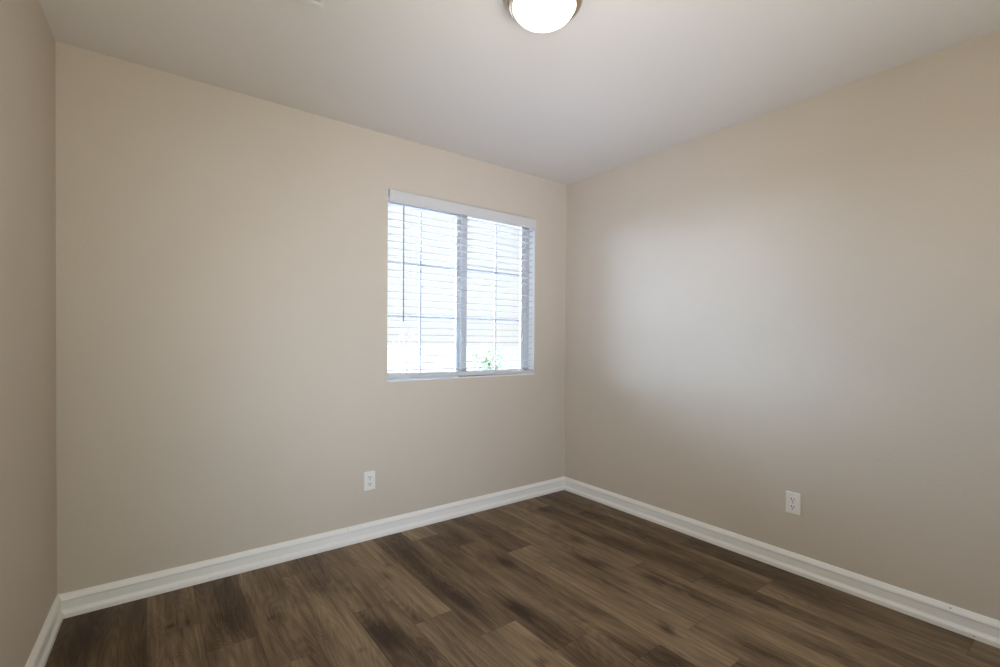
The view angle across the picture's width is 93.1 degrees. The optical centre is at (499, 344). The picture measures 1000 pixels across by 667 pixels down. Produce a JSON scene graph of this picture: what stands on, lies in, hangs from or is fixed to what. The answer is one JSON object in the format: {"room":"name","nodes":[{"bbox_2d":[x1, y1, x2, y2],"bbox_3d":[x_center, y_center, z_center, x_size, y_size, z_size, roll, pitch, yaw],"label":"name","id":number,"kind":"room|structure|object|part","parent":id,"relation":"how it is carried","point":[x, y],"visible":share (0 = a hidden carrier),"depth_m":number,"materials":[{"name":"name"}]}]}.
{"room":"empty bedroom","nodes":[
{"label":"empty bedroom","id":0,"kind":"room"},
{"bbox_2d":[0,0,56,666],"bbox_3d":[-1.055,-0.036,0.693,0.140,2.440,3.087,0,1,-35],"label":"wall","id":1,"kind":"structure","parent":0,"point":[28,479],"depth_m":1.60,"materials":[{"name":"beige paint"}]},
{"bbox_2d":[25,595,62,666],"bbox_3d":[-0.998,1.134,0.754,0.024,0.100,3.082,0,1,-35],"label":"baseboard","id":2,"kind":"structure","parent":1,"relation":"attached to","point":[40,653],"depth_m":1.79,"materials":[{"name":"white paint"}]},
{"bbox_2d":[55,41,566,594],"bbox_3d":[-0.721,-0.057,2.964,3.286,2.440,0.150,0,1,-37],"label":"wall","id":3,"kind":"structure","parent":0,"point":[223,388],"depth_m":2.42,"materials":[{"name":"beige paint"}]},
{"bbox_2d":[58,476,563,618],"bbox_3d":[-0.677,1.114,2.906,3.006,0.100,0.024,0,1,-37],"label":"baseboard","id":4,"kind":"structure","parent":3,"relation":"attached to","point":[73,603],"depth_m":2.51,"materials":[{"name":"white paint"}]},
{"bbox_2d":[364,470,374,490],"bbox_3d":[-0.780,0.816,2.833,0.070,0.114,0.009,0,1,-37],"label":"wall outlet","id":5,"kind":"object","parent":3,"relation":"attached to","point":[369,477],"visible":1,"depth_m":2.83,"materials":[{"name":"white plastic"}]},
{"bbox_2d":[387,189,534,381],"bbox_3d":[-0.249,-0.362,3.295,1.188,1.180,0.134,0,1,-37],"label":"window","id":6,"kind":"structure","parent":3,"relation":"in","point":[529,318],"depth_m":3.32,"materials":[{"name":"grey plastic"}]},
{"bbox_3d":[-0.504,-0.355,3.166,0.586,1.125,0.022,0,1,-37],"label":"fixed sash","id":7,"kind":"part","parent":6,"relation":"part of","materials":[{"name":"grey plastic"}]},
{"bbox_3d":[-0.234,0.224,3.277,1.187,0.010,0.072,0,1,-37],"label":"sill","id":8,"kind":"part","parent":6,"relation":"part of","materials":[{"name":"white paint"}]},
{"bbox_2d":[387,189,535,377],"bbox_3d":[-0.226,-0.363,3.253,1.181,1.168,0.088,0,1,-37],"label":"window blind","id":9,"kind":"object","parent":6,"relation":"attached to","point":[397,196],"visible":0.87,"depth_m":3.19,"materials":[{"name":"white plastic"}]},
{"bbox_3d":[-0.582,-0.352,3.008,0.001,1.101,0.054,0,1,-37],"label":"ladder cord","id":10,"kind":"part","parent":9,"relation":"part of","materials":[{"name":"white fabric"}]},
{"bbox_3d":[-0.233,0.199,3.269,1.171,0.041,0.059,0,1,-37],"label":"rail","id":11,"kind":"part","parent":9,"relation":"part of","materials":[{"name":"white plastic"}]},
{"bbox_3d":[-0.243,-0.353,3.262,0.001,1.101,0.054,0,1,-37],"label":"ladder cord","id":12,"kind":"part","parent":9,"relation":"part of","materials":[{"name":"white fabric"}]},
{"bbox_3d":[0.116,-0.353,3.532,0.001,1.101,0.054,0,1,-37],"label":"ladder cord","id":13,"kind":"part","parent":9,"relation":"part of","materials":[{"name":"white fabric"}]},
{"bbox_3d":[0.173,-0.479,3.526,0.007,0.835,0.007,0,1,-37],"label":"lift cord","id":14,"kind":"part","parent":9,"relation":"part of","materials":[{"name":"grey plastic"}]},
{"bbox_3d":[-0.045,-0.355,3.479,0.578,1.129,0.023,0,1,-37],"label":"sliding sash","id":15,"kind":"part","parent":6,"relation":"part of","materials":[{"name":"grey plastic"}]},
{"bbox_2d":[39,0,999,184],"bbox_3d":[0.489,-1.319,1.038,3.661,0.140,4.650,0,1,-37],"label":"ceiling","id":16,"kind":"structure","parent":0,"point":[621,82],"depth_m":2.07,"materials":[{"name":"white paint"}]},
{"bbox_2d":[301,0,327,8],"bbox_3d":[-0.740,-1.258,1.585,0.350,0.011,0.210,0,1,-37],"label":"ceiling vent","id":17,"kind":"object","parent":16,"relation":"in","point":[318,3],"visible":1,"depth_m":1.74,"materials":[{"name":"white metal"}]},
{"bbox_2d":[505,0,582,32],"bbox_3d":[0.156,-1.198,1.677,0.279,0.118,0.279,0,1,-37],"label":"ceiling light","id":18,"kind":"object","parent":16,"relation":"attached to","point":[541,16],"visible":1,"depth_m":1.66,"materials":[{"name":"white glass"}]},
{"bbox_2d":[45,490,999,666],"bbox_3d":[0.189,1.184,1.558,3.240,0.001,3.220,0,1,-37],"label":"floor","id":19,"kind":"structure","parent":0,"point":[563,578],"depth_m":2.08,"materials":[{"name":"brown wood"}]},
{"bbox_2d":[564,29,999,620],"bbox_3d":[1.507,-0.038,2.616,0.140,2.440,3.080,0,1,-37],"label":"wall","id":20,"kind":"structure","parent":0,"point":[802,297],"depth_m":2.36,"materials":[{"name":"beige paint"}]},
{"bbox_2d":[564,476,999,648],"bbox_3d":[1.433,1.132,2.579,0.025,0.100,3.080,0,1,-37],"label":"baseboard","id":21,"kind":"structure","parent":20,"relation":"attached to","point":[970,624],"depth_m":2.37,"materials":[{"name":"white paint"}]},
{"bbox_2d":[786,491,800,515],"bbox_3d":[1.527,0.827,2.466,0.009,0.114,0.070,0,1,-37],"label":"wall outlet","id":22,"kind":"object","parent":20,"relation":"attached to","point":[793,500],"visible":1,"depth_m":2.46,"materials":[{"name":"white plastic"}]},
{"bbox_2d":[789,504,795,509],"bbox_3d":[1.524,0.847,2.464,0.003,0.028,0.034,0,1,-37],"label":"receptacle","id":23,"kind":"object","parent":22,"relation":"attached to","point":[791,506],"depth_m":2.46,"materials":[{"name":"white plastic"}]},
{"bbox_2d":[789,497,796,502],"bbox_3d":[1.525,0.808,2.464,0.003,0.028,0.034,0,1,-37],"label":"receptacle","id":24,"kind":"object","parent":22,"relation":"attached to","point":[791,499],"depth_m":2.46,"materials":[{"name":"white plastic"}]},
{"label":"outside","id":25,"kind":"structure","parent":0,"visible":0},
{"bbox_2d":[387,345,518,372],"bbox_3d":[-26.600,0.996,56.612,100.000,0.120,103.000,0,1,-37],"label":"ground","id":26,"kind":"structure","parent":25,"point":[391,358],"depth_m":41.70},
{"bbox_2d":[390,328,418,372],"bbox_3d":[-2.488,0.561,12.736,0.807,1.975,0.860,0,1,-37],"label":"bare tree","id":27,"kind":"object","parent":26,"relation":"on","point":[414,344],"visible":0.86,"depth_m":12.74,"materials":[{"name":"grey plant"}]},
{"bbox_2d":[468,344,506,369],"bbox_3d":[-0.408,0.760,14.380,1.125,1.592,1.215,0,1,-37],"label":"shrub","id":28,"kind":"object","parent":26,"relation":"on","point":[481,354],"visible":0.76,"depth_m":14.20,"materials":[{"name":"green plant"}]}
]}

